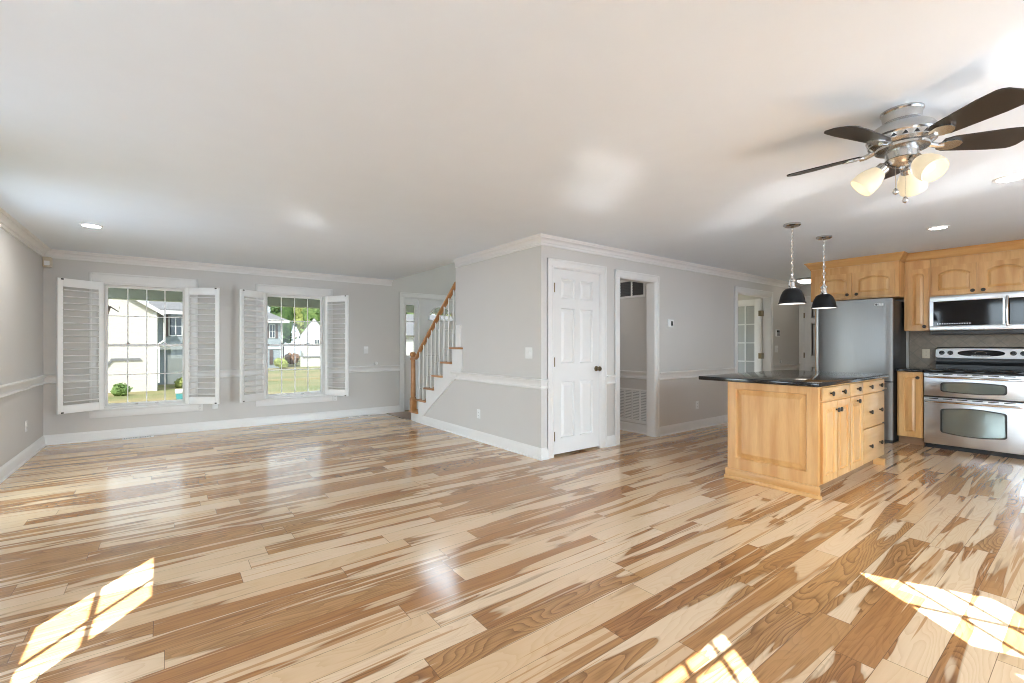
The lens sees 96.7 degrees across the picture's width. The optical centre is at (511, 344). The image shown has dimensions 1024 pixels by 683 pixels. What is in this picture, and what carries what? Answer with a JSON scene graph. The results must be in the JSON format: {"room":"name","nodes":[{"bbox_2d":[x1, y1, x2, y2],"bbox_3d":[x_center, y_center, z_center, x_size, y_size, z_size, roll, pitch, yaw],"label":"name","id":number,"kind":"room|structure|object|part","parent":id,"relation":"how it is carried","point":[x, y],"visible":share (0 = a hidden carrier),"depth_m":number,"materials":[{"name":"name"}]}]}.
{"room":"open-plan living room","nodes":[
{"label":"open-plan living room","id":0,"kind":"room"},
{"bbox_2d":[0,227,42,466],"bbox_3d":[-3.288,0.030,2.212,0.120,2.440,8.560,0,0,-37],"label":"wall","id":1,"kind":"structure","parent":0,"point":[21,268],"depth_m":4.78,"materials":[{"name":"grey paint"}]},
{"bbox_2d":[0,435,45,483],"bbox_3d":[-3.238,1.188,2.269,0.030,0.125,8.530,0,0,-37],"label":"baseboard","id":2,"kind":"structure","parent":1,"relation":"attached to","point":[20,459],"depth_m":4.72,"materials":[{"name":"white wood"}]},
{"bbox_2d":[0,375,46,397],"bbox_3d":[-4.048,0.428,3.349,0.044,0.113,5.830,0,0,-37],"label":"trim","id":3,"kind":"structure","parent":1,"relation":"attached to","point":[8,389],"depth_m":4.72,"materials":[{"name":"white wood"}]},
{"bbox_2d":[0,207,50,256],"bbox_3d":[-3.218,-1.139,2.284,0.080,0.102,8.530,0,0,-37],"label":"trim","id":4,"kind":"structure","parent":1,"relation":"attached to","point":[8,223],"depth_m":4.65,"materials":[{"name":"white wood"}]},
{"bbox_2d":[42,257,52,267],"bbox_3d":[-5.763,-1.028,5.643,0.083,0.125,0.097,0,0,-37],"label":"sensor","id":5,"kind":"object","parent":1,"relation":"attached to","point":[47,262],"visible":1,"depth_m":5.62,"materials":[{"name":"beige plastic"}]},
{"bbox_2d":[43,258,455,434],"bbox_3d":[-3.241,-1.350,7.709,6.842,5.200,0.140,0,0,-37],"label":"wall","id":6,"kind":"structure","parent":0,"point":[374,310],"depth_m":6.88,"materials":[{"name":"grey paint"}]},
{"bbox_2d":[86,272,199,418],"bbox_3d":[-5.054,0.003,6.295,1.220,1.905,0.180,0,0,-37],"label":"window","id":7,"kind":"structure","parent":6,"relation":"in","point":[144,316],"depth_m":6.28,"materials":[{"name":"clear glass"}]},
{"bbox_2d":[56,278,103,413],"bbox_3d":[-5.434,0.012,5.743,0.064,1.660,0.486,0,0,19],"label":"plantation shutter","id":8,"kind":"object","parent":7,"relation":"attached to","point":[60,282],"visible":1,"depth_m":5.69,"materials":[{"name":"white paint"}]},
{"bbox_3d":[-5.066,0.401,6.310,0.870,0.834,0.028,0,0,-37],"label":"sash","id":9,"kind":"part","parent":7,"relation":"part of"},
{"bbox_3d":[-5.084,-0.392,6.334,0.870,0.826,0.028,0,0,-37],"label":"sash","id":10,"kind":"part","parent":7,"relation":"part of","materials":[{"name":"white wood"}]},
{"bbox_3d":[-5.066,0.401,6.310,0.830,0.793,0.001,0,0,-37],"label":"pane","id":11,"kind":"part","parent":7,"relation":"part of","materials":[{"name":"clear glass"}]},
{"bbox_3d":[-5.084,-0.392,6.334,0.830,0.785,0.001,0,0,-37],"label":"pane","id":12,"kind":"part","parent":7,"relation":"part of","materials":[{"name":"clear glass"}]},
{"bbox_2d":[184,288,219,403],"bbox_3d":[-4.428,0.012,6.500,0.486,1.660,0.064,0,0,-2],"label":"plantation shutter","id":13,"kind":"object","parent":7,"relation":"attached to","point":[188,291],"visible":1,"depth_m":6.49,"materials":[{"name":"white paint"}]},
{"bbox_2d":[212,404,217,408],"bbox_3d":[-4.398,0.905,6.739,0.070,0.080,0.006,0,0,-37],"label":"wall plate","id":14,"kind":"object","parent":6,"relation":"attached to","point":[214,406],"visible":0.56,"depth_m":6.74,"materials":[{"name":"white plastic"}]},
{"bbox_2d":[44,249,392,285],"bbox_3d":[-4.003,-1.139,6.992,4.522,0.102,0.080,0,0,-37],"label":"trim","id":15,"kind":"structure","parent":6,"relation":"attached to","point":[53,253],"depth_m":6.62,"materials":[{"name":"white wood"}]},
{"bbox_2d":[44,405,399,445],"bbox_3d":[-3.954,1.188,7.061,4.684,0.125,0.030,0,0,-37],"label":"baseboard","id":16,"kind":"structure","parent":6,"relation":"attached to","point":[56,439],"depth_m":6.65,"materials":[{"name":"white wood"}]},
{"bbox_2d":[44,365,400,383],"bbox_3d":[-3.950,0.428,7.056,4.684,0.113,0.044,0,0,-37],"label":"trim","id":17,"kind":"structure","parent":6,"relation":"attached to","point":[50,379],"depth_m":6.88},
{"bbox_2d":[255,284,332,406],"bbox_3d":[-3.545,0.003,7.441,1.210,1.905,0.180,0,0,-37],"label":"window","id":18,"kind":"structure","parent":6,"relation":"in","point":[295,316],"depth_m":7.45,"materials":[{"name":"clear glass"}]},
{"bbox_2d":[240,289,265,402],"bbox_3d":[-3.908,0.012,6.882,0.072,1.660,0.486,0,0,13],"label":"plantation shutter","id":19,"kind":"object","parent":18,"relation":"attached to","point":[247,293],"visible":1,"depth_m":6.84,"materials":[{"name":"white paint"}]},
{"bbox_3d":[-3.556,0.401,7.456,0.820,0.793,0.001,0,0,-37],"label":"pane","id":20,"kind":"part","parent":18,"relation":"part of","materials":[{"name":"clear glass"}]},
{"bbox_3d":[-3.575,-0.392,7.480,0.860,0.826,0.028,0,0,-37],"label":"sash","id":21,"kind":"part","parent":18,"relation":"part of","materials":[{"name":"white wood"}]},
{"bbox_3d":[-3.575,-0.392,7.480,0.820,0.785,0.001,0,0,-37],"label":"pane","id":22,"kind":"part","parent":18,"relation":"part of","materials":[{"name":"clear glass"}]},
{"bbox_3d":[-3.556,0.401,7.456,0.860,0.834,0.028,0,0,-37],"label":"sash","id":23,"kind":"part","parent":18,"relation":"part of","materials":[{"name":"white wood"}]},
{"bbox_2d":[325,295,348,395],"bbox_3d":[-2.917,0.012,7.562,0.486,1.660,0.064,0,0,21],"label":"plantation shutter","id":24,"kind":"object","parent":18,"relation":"attached to","point":[343,298],"visible":1,"depth_m":7.53,"materials":[{"name":"white paint"}]},
{"bbox_2d":[364,346,367,353],"bbox_3d":[-2.597,0.089,8.100,0.078,0.125,0.016,0,0,-37],"label":"light switch","id":25,"kind":"object","parent":6,"relation":"attached to","point":[365,347],"visible":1,"depth_m":8.10,"materials":[{"name":"white plastic"}]},
{"bbox_2d":[400,292,455,411],"bbox_3d":[-1.466,0.130,9.044,1.680,2.240,0.160,0,0,-37],"label":"door","id":26,"kind":"structure","parent":6,"relation":"in","point":[418,311],"depth_m":8.74,"materials":[{"name":"white paint"}]},
{"bbox_3d":[-1.943,-0.280,8.669,0.183,0.980,0.001,0,0,-37],"label":"pane","id":27,"kind":"part","parent":26,"relation":"part of","materials":[{"name":"clear glass"}]},
{"bbox_3d":[-1.423,-0.622,9.070,0.550,0.281,0.001,0,0,-37],"label":"pane","id":28,"kind":"part","parent":26,"relation":"part of","materials":[{"name":"clear glass"}]},
{"bbox_2d":[424,247,533,445],"bbox_3d":[-0.593,0.030,6.248,0.110,2.440,2.930,0,0,-37],"label":"wall","id":29,"kind":"structure","parent":0,"point":[495,296],"depth_m":5.65,"materials":[{"name":"grey paint"}]},
{"bbox_2d":[416,416,540,460],"bbox_3d":[-0.611,1.188,6.155,0.030,0.125,3.096,0,0,-37],"label":"baseboard","id":30,"kind":"structure","parent":29,"relation":"attached to","point":[527,450],"depth_m":5.79,"materials":[{"name":"white wood"}]},
{"bbox_2d":[449,371,540,389],"bbox_3d":[-0.273,0.428,5.699,0.044,0.113,1.990,0,0,-37],"label":"trim","id":31,"kind":"structure","parent":29,"relation":"attached to","point":[532,383],"depth_m":5.54,"materials":[{"name":"white wood"}]},
{"bbox_2d":[453,233,540,267],"bbox_3d":[-0.247,-1.139,5.634,0.080,0.102,1.926,0,0,-37],"label":"trim","id":32,"kind":"structure","parent":29,"relation":"attached to","point":[535,240],"depth_m":5.49,"materials":[{"name":"white wood"}]},
{"bbox_2d":[525,347,531,358],"bbox_3d":[0.185,0.090,5.118,0.016,0.125,0.120,0,0,-37],"label":"light switch","id":33,"kind":"object","parent":29,"relation":"attached to","point":[528,350],"visible":1,"depth_m":5.12,"materials":[{"name":"white plastic"}]},
{"bbox_2d":[0,0,1023,284],"bbox_3d":[1.620,-1.290,5.184,11.550,0.200,9.700,0,0,-37],"label":"ceiling","id":34,"kind":"structure","parent":0,"point":[379,139],"depth_m":2.41,"materials":[{"name":"white paint"}]},
{"bbox_2d":[79,223,102,227],"bbox_3d":[-4.188,-1.186,4.531,0.180,0.008,0.180,0,0,-37],"label":"recessed light","id":35,"kind":"object","parent":34,"relation":"in","point":[81,224],"visible":1,"depth_m":4.51,"materials":[{"name":"white plastic"}]},
{"bbox_2d":[778,222,805,304],"bbox_3d":[2.754,-0.797,4.474,0.238,0.785,0.238,0,0,-37],"label":"pendant lamp","id":36,"kind":"object","parent":34,"relation":"hanging from","point":[792,295],"visible":1,"depth_m":4.43,"materials":[{"name":"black metal"}]},
{"bbox_3d":[2.754,-0.481,4.474,0.238,0.153,0.238,0,0,-37],"label":"lamp shade","id":37,"kind":"part","parent":36,"relation":"part of","materials":[{"name":"black metal"}]},
{"bbox_2d":[779,303,804,304],"bbox_3d":[2.754,-0.410,4.474,0.224,0.008,0.224,0,0,-37],"label":"diffuser","id":38,"kind":"object","parent":36,"relation":"attached to","point":[779,303],"depth_m":4.45,"materials":[{"name":"white glass"}]},
{"bbox_3d":[2.754,-0.925,4.474,0.022,0.477,0.022,0,0,8],"label":"chain","id":39,"kind":"part","parent":36,"relation":"part of","materials":[{"name":"silver metal"}]},
{"bbox_2d":[796,277,810,283],"bbox_3d":[5.269,-1.145,8.143,0.310,0.091,0.310,0,0,-37],"label":"flush light","id":40,"kind":"object","parent":34,"relation":"attached to","point":[806,280],"visible":0.74,"depth_m":8.07,"materials":[{"name":"silver metal"}]},
{"bbox_3d":[5.269,-1.129,8.143,0.284,0.061,0.284,0,0,-37],"label":"lamp shade","id":41,"kind":"part","parent":40,"relation":"part of","materials":[{"name":"white glass"}]},
{"bbox_2d":[811,235,836,308],"bbox_3d":[3.422,-0.797,4.990,0.238,0.785,0.238,0,0,-37],"label":"pendant lamp","id":42,"kind":"object","parent":34,"relation":"hanging from","point":[824,300],"visible":1,"depth_m":4.95,"materials":[{"name":"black metal"}]},
{"bbox_3d":[3.422,-0.481,4.990,0.238,0.153,0.238,0,0,-37],"label":"lamp shade","id":43,"kind":"part","parent":42,"relation":"part of","materials":[{"name":"black metal"}]},
{"bbox_2d":[812,307,836,308],"bbox_3d":[3.422,-0.410,4.990,0.224,0.008,0.224,0,0,-37],"label":"diffuser","id":44,"kind":"object","parent":42,"relation":"attached to","point":[812,307],"depth_m":4.96,"materials":[{"name":"white glass"}]},
{"bbox_3d":[3.422,-0.925,4.990,0.022,0.477,0.022,0,0,8],"label":"chain","id":45,"kind":"part","parent":42,"relation":"part of","materials":[{"name":"silver metal"}]},
{"bbox_2d":[787,87,1023,202],"bbox_3d":[1.959,-0.955,2.337,1.004,0.470,0.984,0,0,-37],"label":"ceiling fan","id":46,"kind":"object","parent":34,"relation":"hanging from","point":[904,132],"visible":1,"depth_m":2.22,"materials":[{"name":"brown wood"}]},
{"bbox_3d":[1.755,-1.006,2.573,0.157,0.041,0.362,0,0,-37],"label":"blade","id":47,"kind":"part","parent":46,"relation":"part of","materials":[{"name":"brown wood"}]},
{"bbox_3d":[1.665,-1.006,2.182,0.360,0.041,0.153,0,0,-23],"label":"blade","id":48,"kind":"part","parent":46,"relation":"part of","materials":[{"name":"brown wood"}]},
{"bbox_3d":[1.854,-0.851,2.378,0.129,0.142,0.140,0,0,-37],"label":"lamp shade","id":49,"kind":"part","parent":46,"relation":"part of","materials":[{"name":"white glass"}]},
{"bbox_3d":[1.928,-0.911,2.343,0.105,0.075,0.061,0,0,27],"label":"lamp arm","id":50,"kind":"part","parent":46,"relation":"part of","materials":[{"name":"silver metal"}]},
{"bbox_3d":[2.163,-1.006,2.610,0.153,0.041,0.360,0,0,31],"label":"blade","id":51,"kind":"part","parent":46,"relation":"part of","materials":[{"name":"brown wood"}]},
{"bbox_3d":[1.954,-0.843,2.318,0.026,0.155,0.025,0,0,-37],"label":"pull chain","id":52,"kind":"part","parent":46,"relation":"part of","materials":[{"name":"silver metal"}]},
{"bbox_3d":[1.996,-0.820,2.309,0.026,0.200,0.025,0,0,-37],"label":"pull chain","id":53,"kind":"part","parent":46,"relation":"part of","materials":[{"name":"silver metal"}]},
{"bbox_3d":[2.037,-0.911,2.348,0.105,0.076,0.062,0,0,-37],"label":"lamp arm","id":54,"kind":"part","parent":46,"relation":"part of","materials":[{"name":"silver metal"}]},
{"bbox_3d":[2.102,-0.851,2.392,0.143,0.142,0.123,0,0,-37],"label":"lamp shade","id":55,"kind":"part","parent":46,"relation":"part of","materials":[{"name":"white glass"}]},
{"bbox_3d":[1.987,-0.911,2.253,0.062,0.076,0.105,0,0,-3],"label":"lamp arm","id":56,"kind":"part","parent":46,"relation":"part of","materials":[{"name":"silver metal"}]},
{"bbox_3d":[1.989,-0.866,2.189,0.061,0.076,0.072,0,0,-37],"label":"bulb","id":57,"kind":"part","parent":46,"relation":"part of","materials":[{"name":"white glass"}]},
{"bbox_3d":[1.989,-0.851,2.170,0.131,0.142,0.140,0,0,-37],"label":"lamp shade","id":58,"kind":"part","parent":46,"relation":"part of","materials":[{"name":"white glass"}]},
{"bbox_3d":[2.012,-1.006,1.972,0.153,0.041,0.360,0,0,-5],"label":"blade","id":59,"kind":"part","parent":46,"relation":"part of","materials":[{"name":"brown wood"}]},
{"bbox_3d":[2.319,-1.006,2.236,0.360,0.041,0.153,0,0,13],"label":"blade","id":60,"kind":"part","parent":46,"relation":"part of","materials":[{"name":"brown wood"}]},
{"bbox_2d":[926,225,949,229],"bbox_3d":[4.315,-1.186,4.608,0.180,0.008,0.180,0,0,-37],"label":"recessed light","id":61,"kind":"object","parent":34,"relation":"in","point":[941,226],"visible":1,"depth_m":4.59,"materials":[{"name":"white plastic"}]},
{"bbox_2d":[992,173,1023,182],"bbox_3d":[3.549,-1.186,3.242,0.180,0.008,0.180,0,0,-37],"label":"recessed light","id":62,"kind":"object","parent":34,"relation":"in","point":[1009,178],"visible":1,"depth_m":3.24,"materials":[{"name":"white plastic"}]},
{"bbox_2d":[0,411,1023,682],"bbox_3d":[1.626,1.308,5.176,11.550,0.124,9.780,0,0,-37],"label":"floor","id":63,"kind":"structure","parent":0,"point":[378,548],"depth_m":2.59,"materials":[{"name":"brown wood"}]},
{"bbox_2d":[122,435,153,439],"bbox_3d":[-5.034,1.247,6.128,0.330,0.006,0.100,0,0,-37],"label":"floor vent","id":64,"kind":"object","parent":63,"relation":"in","point":[153,435],"visible":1,"depth_m":6.12,"materials":[{"name":"white plastic"}]},
{"bbox_2d":[409,282,462,421],"bbox_3d":[-0.532,0.176,6.920,1.120,2.148,2.494,0,0,-37],"label":"staircase","id":65,"kind":"structure","parent":63,"relation":"on","point":[442,382],"depth_m":6.82,"materials":[{"name":"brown wood"}]},
{"bbox_3d":[-1.647,0.598,7.570,0.100,0.975,0.110,0,0,-37],"label":"newel post","id":66,"kind":"part","parent":65,"relation":"part of","materials":[{"name":"brown wood"}]},
{"bbox_3d":[-1.232,-0.322,7.024,0.068,1.151,1.460,0,0,-37],"label":"handrail","id":67,"kind":"part","parent":65,"relation":"part of","materials":[{"name":"brown wood"}]},
{"bbox_3d":[-0.709,-0.128,6.364,0.115,0.305,0.115,0,0,-37],"label":"half post","id":68,"kind":"part","parent":65,"relation":"part of","materials":[{"name":"white wood"}]},
{"bbox_2d":[724,378,885,499],"bbox_3d":[2.954,0.793,4.503,1.770,0.914,0.827,0,0,-37],"label":"kitchen island","id":69,"kind":"object","parent":63,"relation":"on","point":[799,440],"visible":1,"depth_m":4.00,"materials":[{"name":"brown wood"}]},
{"bbox_3d":[2.946,1.201,4.513,1.770,0.098,0.800,0,0,-37],"label":"moulding","id":70,"kind":"part","parent":69,"relation":"part of","materials":[{"name":"brown wood"}]},
{"bbox_3d":[2.270,0.793,4.002,0.022,0.914,0.750,0,0,-37],"label":"panel","id":71,"kind":"part","parent":69,"relation":"part of","materials":[{"name":"brown wood"}]},
{"bbox_2d":[699,370,888,386],"bbox_3d":[2.857,0.318,4.560,1.875,0.035,1.020,0,0,-37],"label":"island countertop","id":72,"kind":"structure","parent":69,"relation":"on","point":[776,377],"depth_m":4.22,"materials":[{"name":"black stone"}]},
{"bbox_3d":[2.654,0.805,3.810,0.310,0.660,0.020,0,0,-37],"label":"door","id":73,"kind":"part","parent":69,"relation":"part of","materials":[{"name":"brown wood"}]},
{"bbox_3d":[2.782,0.406,3.907,0.633,0.108,0.020,0,0,-37],"label":"drawer","id":74,"kind":"part","parent":69,"relation":"part of","materials":[{"name":"brown wood"}]},
{"bbox_3d":[2.910,0.805,4.004,0.313,0.660,0.020,0,0,-37],"label":"door","id":75,"kind":"part","parent":69,"relation":"part of","materials":[{"name":"brown wood"}]},
{"bbox_3d":[3.180,0.805,4.209,0.335,0.660,0.020,0,0,-37],"label":"door","id":76,"kind":"part","parent":69,"relation":"part of","materials":[{"name":"brown wood"}]},
{"bbox_3d":[3.182,0.406,4.210,0.350,0.108,0.020,0,0,-37],"label":"drawer","id":77,"kind":"part","parent":69,"relation":"part of","materials":[{"name":"brown wood"}]},
{"bbox_3d":[3.588,0.973,4.519,0.650,0.325,0.020,0,0,-37],"label":"drawer","id":78,"kind":"part","parent":69,"relation":"part of","materials":[{"name":"brown wood"}]},
{"bbox_3d":[3.588,0.635,4.519,0.650,0.320,0.020,0,0,-37],"label":"drawer","id":79,"kind":"part","parent":69,"relation":"part of","materials":[{"name":"brown wood"}]},
{"bbox_3d":[3.588,0.406,4.519,0.650,0.108,0.020,0,0,-37],"label":"drawer","id":80,"kind":"part","parent":69,"relation":"part of","materials":[{"name":"brown wood"}]},
{"bbox_3d":[3.636,1.215,5.026,0.050,0.070,0.770,0,0,-37],"label":"moulding","id":81,"kind":"part","parent":69,"relation":"part of","materials":[{"name":"brown wood"}]},
{"bbox_2d":[811,261,903,370],"bbox_3d":[4.869,0.083,6.398,0.599,2.334,1.005,0,0,-37],"label":"tall cabinet","id":82,"kind":"object","parent":63,"relation":"on","point":[885,279],"visible":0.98,"depth_m":6.16,"materials":[{"name":"brown wood"}]},
{"bbox_3d":[4.649,0.312,6.831,0.426,1.875,0.020,0,0,-37],"label":"panel","id":83,"kind":"part","parent":82,"relation":"part of","materials":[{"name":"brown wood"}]},
{"bbox_3d":[4.529,-0.818,6.421,0.020,0.335,0.437,0,0,-37],"label":"door","id":84,"kind":"part","parent":82,"relation":"part of","materials":[{"name":"brown wood"}]},
{"bbox_3d":[4.810,-0.818,6.051,0.020,0.335,0.443,0,0,-37],"label":"door","id":85,"kind":"part","parent":82,"relation":"part of","materials":[{"name":"brown wood"}]},
{"bbox_2d":[804,239,1023,270],"bbox_3d":[5.380,-1.136,5.717,0.616,0.102,2.841,0,0,-37],"label":"crown molding","id":86,"kind":"structure","parent":82,"relation":"attached to","point":[903,256],"depth_m":5.80,"materials":[{"name":"brown wood"}]},
{"bbox_2d":[816,298,905,442],"bbox_3d":[4.777,0.328,6.254,0.747,1.845,0.843,0,0,-37],"label":"refrigerator","id":87,"kind":"object","parent":63,"relation":"on","point":[867,335],"visible":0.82,"depth_m":5.96,"materials":[{"name":"metal"}]},
{"bbox_3d":[4.276,-0.075,6.359,0.073,1.011,0.025,0,0,-37],"label":"handle","id":88,"kind":"part","parent":87,"relation":"part of","materials":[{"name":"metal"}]},
{"bbox_3d":[4.557,-0.068,6.087,0.070,1.055,0.843,0,0,-37],"label":"door","id":89,"kind":"part","parent":87,"relation":"part of","materials":[{"name":"metal"}]},
{"bbox_3d":[4.557,0.842,6.087,0.070,0.727,0.843,0,0,-37],"label":"freezer drawer","id":90,"kind":"part","parent":87,"relation":"part of","materials":[{"name":"metal"}]},
{"bbox_2d":[897,371,924,445],"bbox_3d":[5.214,0.793,5.877,0.679,0.914,0.247,0,0,-37],"label":"base cabinet","id":91,"kind":"object","parent":63,"relation":"on","point":[910,385],"visible":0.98,"depth_m":5.69,"materials":[{"name":"brown wood"}]},
{"bbox_2d":[895,367,929,371],"bbox_3d":[5.216,0.318,5.884,0.675,0.035,0.262,0,0,-37],"label":"countertop","id":92,"kind":"structure","parent":91,"relation":"on","point":[907,369],"depth_m":5.73,"materials":[{"name":"black stone"}]},
{"bbox_2d":[923,347,1023,459],"bbox_3d":[5.538,0.637,5.420,0.720,1.225,0.852,0,0,-37],"label":"stove","id":93,"kind":"object","parent":63,"relation":"on","point":[974,396],"visible":1,"depth_m":5.30,"materials":[{"name":"silver metal"}]},
{"bbox_2d":[923,368,1023,374],"bbox_3d":[5.541,0.311,5.422,0.600,0.028,0.852,0,0,-37],"label":"cooktop","id":94,"kind":"object","parent":93,"relation":"in","point":[933,371],"depth_m":5.34,"materials":[{"name":"black glass"}]},
{"bbox_3d":[5.320,0.913,5.255,0.045,0.562,0.846,0,0,-37],"label":"oven door","id":95,"kind":"part","parent":93,"relation":"part of","materials":[{"name":"metal"}]},
{"bbox_3d":[5.278,0.678,5.223,0.067,0.025,0.836,0,0,-37],"label":"handle","id":96,"kind":"part","parent":93,"relation":"part of","materials":[{"name":"silver metal"}]},
{"bbox_3d":[5.320,0.476,5.255,0.045,0.277,0.846,0,0,-37],"label":"oven door","id":97,"kind":"part","parent":93,"relation":"part of","materials":[{"name":"metal"}]},
{"bbox_3d":[5.278,0.384,5.223,0.067,0.025,0.836,0,0,-37],"label":"handle","id":98,"kind":"part","parent":93,"relation":"part of","materials":[{"name":"silver metal"}]},
{"bbox_2d":[620,280,646,424],"bbox_3d":[1.465,0.030,6.994,0.090,2.440,1.630,0,0,-37],"label":"wall","id":99,"kind":"structure","parent":0,"point":[633,311],"depth_m":6.55,"materials":[{"name":"grey paint"}]},
{"bbox_2d":[620,281,644,298],"bbox_3d":[1.726,-0.815,6.564,0.012,0.270,0.470,0,0,-37],"label":"window","id":100,"kind":"structure","parent":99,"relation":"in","point":[628,289],"depth_m":6.56,"materials":[{"name":"black glass"}]},
{"bbox_2d":[620,388,646,423],"bbox_3d":[1.732,0.870,6.556,0.012,0.480,0.550,0,0,-37],"label":"air vent","id":101,"kind":"object","parent":99,"relation":"in","point":[633,402],"visible":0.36,"depth_m":6.54,"materials":[{"name":"white metal"}]},
{"bbox_2d":[620,421,646,434],"bbox_3d":[1.417,1.188,6.957,0.030,0.125,1.630,0,0,-37],"label":"baseboard","id":102,"kind":"structure","parent":99,"relation":"attached to","point":[625,426],"depth_m":6.53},
{"bbox_2d":[620,370,646,379],"bbox_3d":[1.411,0.428,6.953,0.044,0.113,1.630,0,0,-37],"label":"trim","id":103,"kind":"structure","parent":99,"relation":"attached to","point":[623,373],"depth_m":6.52,"materials":[{"name":"white wood"}]},
{"bbox_2d":[534,245,798,447],"bbox_3d":[2.972,0.030,7.042,6.750,2.440,0.116,0,0,-37],"label":"wall","id":104,"kind":"structure","parent":0,"point":[700,306],"depth_m":6.57,"materials":[{"name":"grey paint"}]},
{"bbox_2d":[547,258,606,458],"bbox_3d":[0.750,0.145,5.320,0.964,2.210,0.180,0,0,-37],"label":"door","id":105,"kind":"structure","parent":104,"relation":"in","point":[576,291],"depth_m":5.29,"materials":[{"name":"white paint"}]},
{"bbox_3d":[1.038,0.285,5.471,0.064,0.064,0.072,0,0,-37],"label":"knob","id":106,"kind":"part","parent":105,"relation":"part of","materials":[{"name":"black metal"}]},
{"bbox_2d":[541,415,727,460],"bbox_3d":[2.998,1.188,6.970,6.765,0.125,0.030,0,0,-37],"label":"baseboard","id":107,"kind":"structure","parent":104,"relation":"attached to","point":[702,423],"depth_m":6.56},
{"bbox_2d":[614,269,658,444],"bbox_3d":[1.612,0.152,6.000,0.913,2.195,0.140,0,0,-37],"label":"trim","id":108,"kind":"structure","parent":104,"relation":"attached to","point":[652,281],"depth_m":6.17,"materials":[{"name":"white wood"}]},
{"bbox_2d":[541,364,800,389],"bbox_3d":[2.997,0.428,6.960,6.779,0.113,0.044,0,0,-37],"label":"trim","id":109,"kind":"structure","parent":104,"relation":"attached to","point":[669,375],"depth_m":6.70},
{"bbox_2d":[668,319,673,327],"bbox_3d":[2.229,-0.302,6.390,0.120,0.110,0.024,0,0,-37],"label":"thermostat","id":110,"kind":"object","parent":104,"relation":"attached to","point":[670,322],"visible":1,"depth_m":6.37,"materials":[{"name":"white plastic"}]},
{"bbox_2d":[541,233,802,288],"bbox_3d":[2.992,-1.139,6.934,6.810,0.102,0.080,0,0,-37],"label":"trim","id":111,"kind":"structure","parent":104,"relation":"attached to","point":[546,240],"depth_m":6.05,"materials":[{"name":"white wood"}]},
{"bbox_2d":[734,286,772,372],"bbox_3d":[3.956,0.141,8.246,1.382,2.218,0.885,0,0,-37],"label":"door","id":112,"kind":"structure","parent":104,"relation":"in","point":[767,313],"depth_m":8.31,"materials":[{"name":"white paint"}]},
{"bbox_2d":[775,329,779,336],"bbox_3d":[4.928,-0.223,8.436,0.150,0.130,0.028,0,0,-37],"label":"alarm keypad","id":113,"kind":"object","parent":104,"relation":"attached to","point":[777,331],"visible":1,"depth_m":8.40,"materials":[{"name":"white plastic"}]},
{"bbox_2d":[738,294,762,372],"bbox_3d":[4.306,0.030,9.213,0.100,2.440,1.730,0,0,-37],"label":"wall","id":114,"kind":"structure","parent":0,"point":[749,309],"depth_m":8.82,"materials":[{"name":"grey paint"}]},
{"bbox_2d":[800,284,814,370],"bbox_3d":[6.025,0.030,8.685,0.100,2.440,1.250,0,0,-37],"label":"wall","id":115,"kind":"structure","parent":0,"point":[806,289],"depth_m":8.90,"materials":[{"name":"grey paint"}]},
{"bbox_2d":[799,296,814,370],"bbox_3d":[5.987,0.146,8.637,0.032,2.207,0.970,0,0,-37],"label":"door","id":116,"kind":"structure","parent":115,"relation":"in","point":[807,361],"depth_m":8.92,"materials":[{"name":"white paint"}]},
{"bbox_2d":[839,249,1023,367],"bbox_3d":[6.099,0.030,5.351,0.114,2.440,4.350,0,0,-37],"label":"wall","id":117,"kind":"structure","parent":0,"point":[918,340],"depth_m":5.94,"materials":[{"name":"paint"}]},
{"bbox_2d":[904,260,929,330],"bbox_3d":[5.340,-0.634,5.960,0.379,0.899,0.252,0,0,-37],"label":"upper cabinet","id":118,"kind":"object","parent":117,"relation":"attached to","point":[916,273],"visible":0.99,"depth_m":5.87,"materials":[{"name":"brown wood"}]},
{"bbox_2d":[922,349,929,357],"bbox_3d":[5.496,0.115,6.043,0.010,0.122,0.078,0,0,-37],"label":"wall outlet","id":119,"kind":"object","parent":117,"relation":"attached to","point":[925,352],"visible":1,"depth_m":6.04,"materials":[{"name":"beige plastic"}]},
{"bbox_2d":[930,249,1023,296],"bbox_3d":[5.681,-0.848,5.511,0.379,0.472,0.870,0,0,-37],"label":"upper cabinet","id":120,"kind":"object","parent":117,"relation":"attached to","point":[995,272],"visible":1,"depth_m":5.43,"materials":[{"name":"brown wood"}]},
{"bbox_3d":[5.433,-0.803,5.594,0.020,0.363,0.398,0,0,-37],"label":"door","id":121,"kind":"part","parent":120,"relation":"part of","materials":[{"name":"brown wood"}]},
{"bbox_2d":[930,291,1023,334],"bbox_3d":[5.652,-0.368,5.492,0.452,0.480,0.858,0,0,-37],"label":"microwave","id":122,"kind":"object","parent":120,"relation":"attached to","point":[999,312],"visible":1,"depth_m":5.40,"materials":[{"name":"silver metal"}]},
{"bbox_3d":[5.645,-0.394,5.186,0.073,0.364,0.027,0,0,-37],"label":"handle","id":123,"kind":"part","parent":122,"relation":"part of","materials":[{"name":"silver metal"}]},
{"bbox_3d":[5.731,-0.389,5.147,0.026,0.302,0.173,0,0,-37],"label":"control panel","id":124,"kind":"part","parent":122,"relation":"part of","materials":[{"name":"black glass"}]},
{"bbox_3d":[5.693,-0.803,5.253,0.020,0.363,0.404,0,0,-37],"label":"door","id":125,"kind":"part","parent":120,"relation":"part of","materials":[{"name":"brown wood"}]}
]}

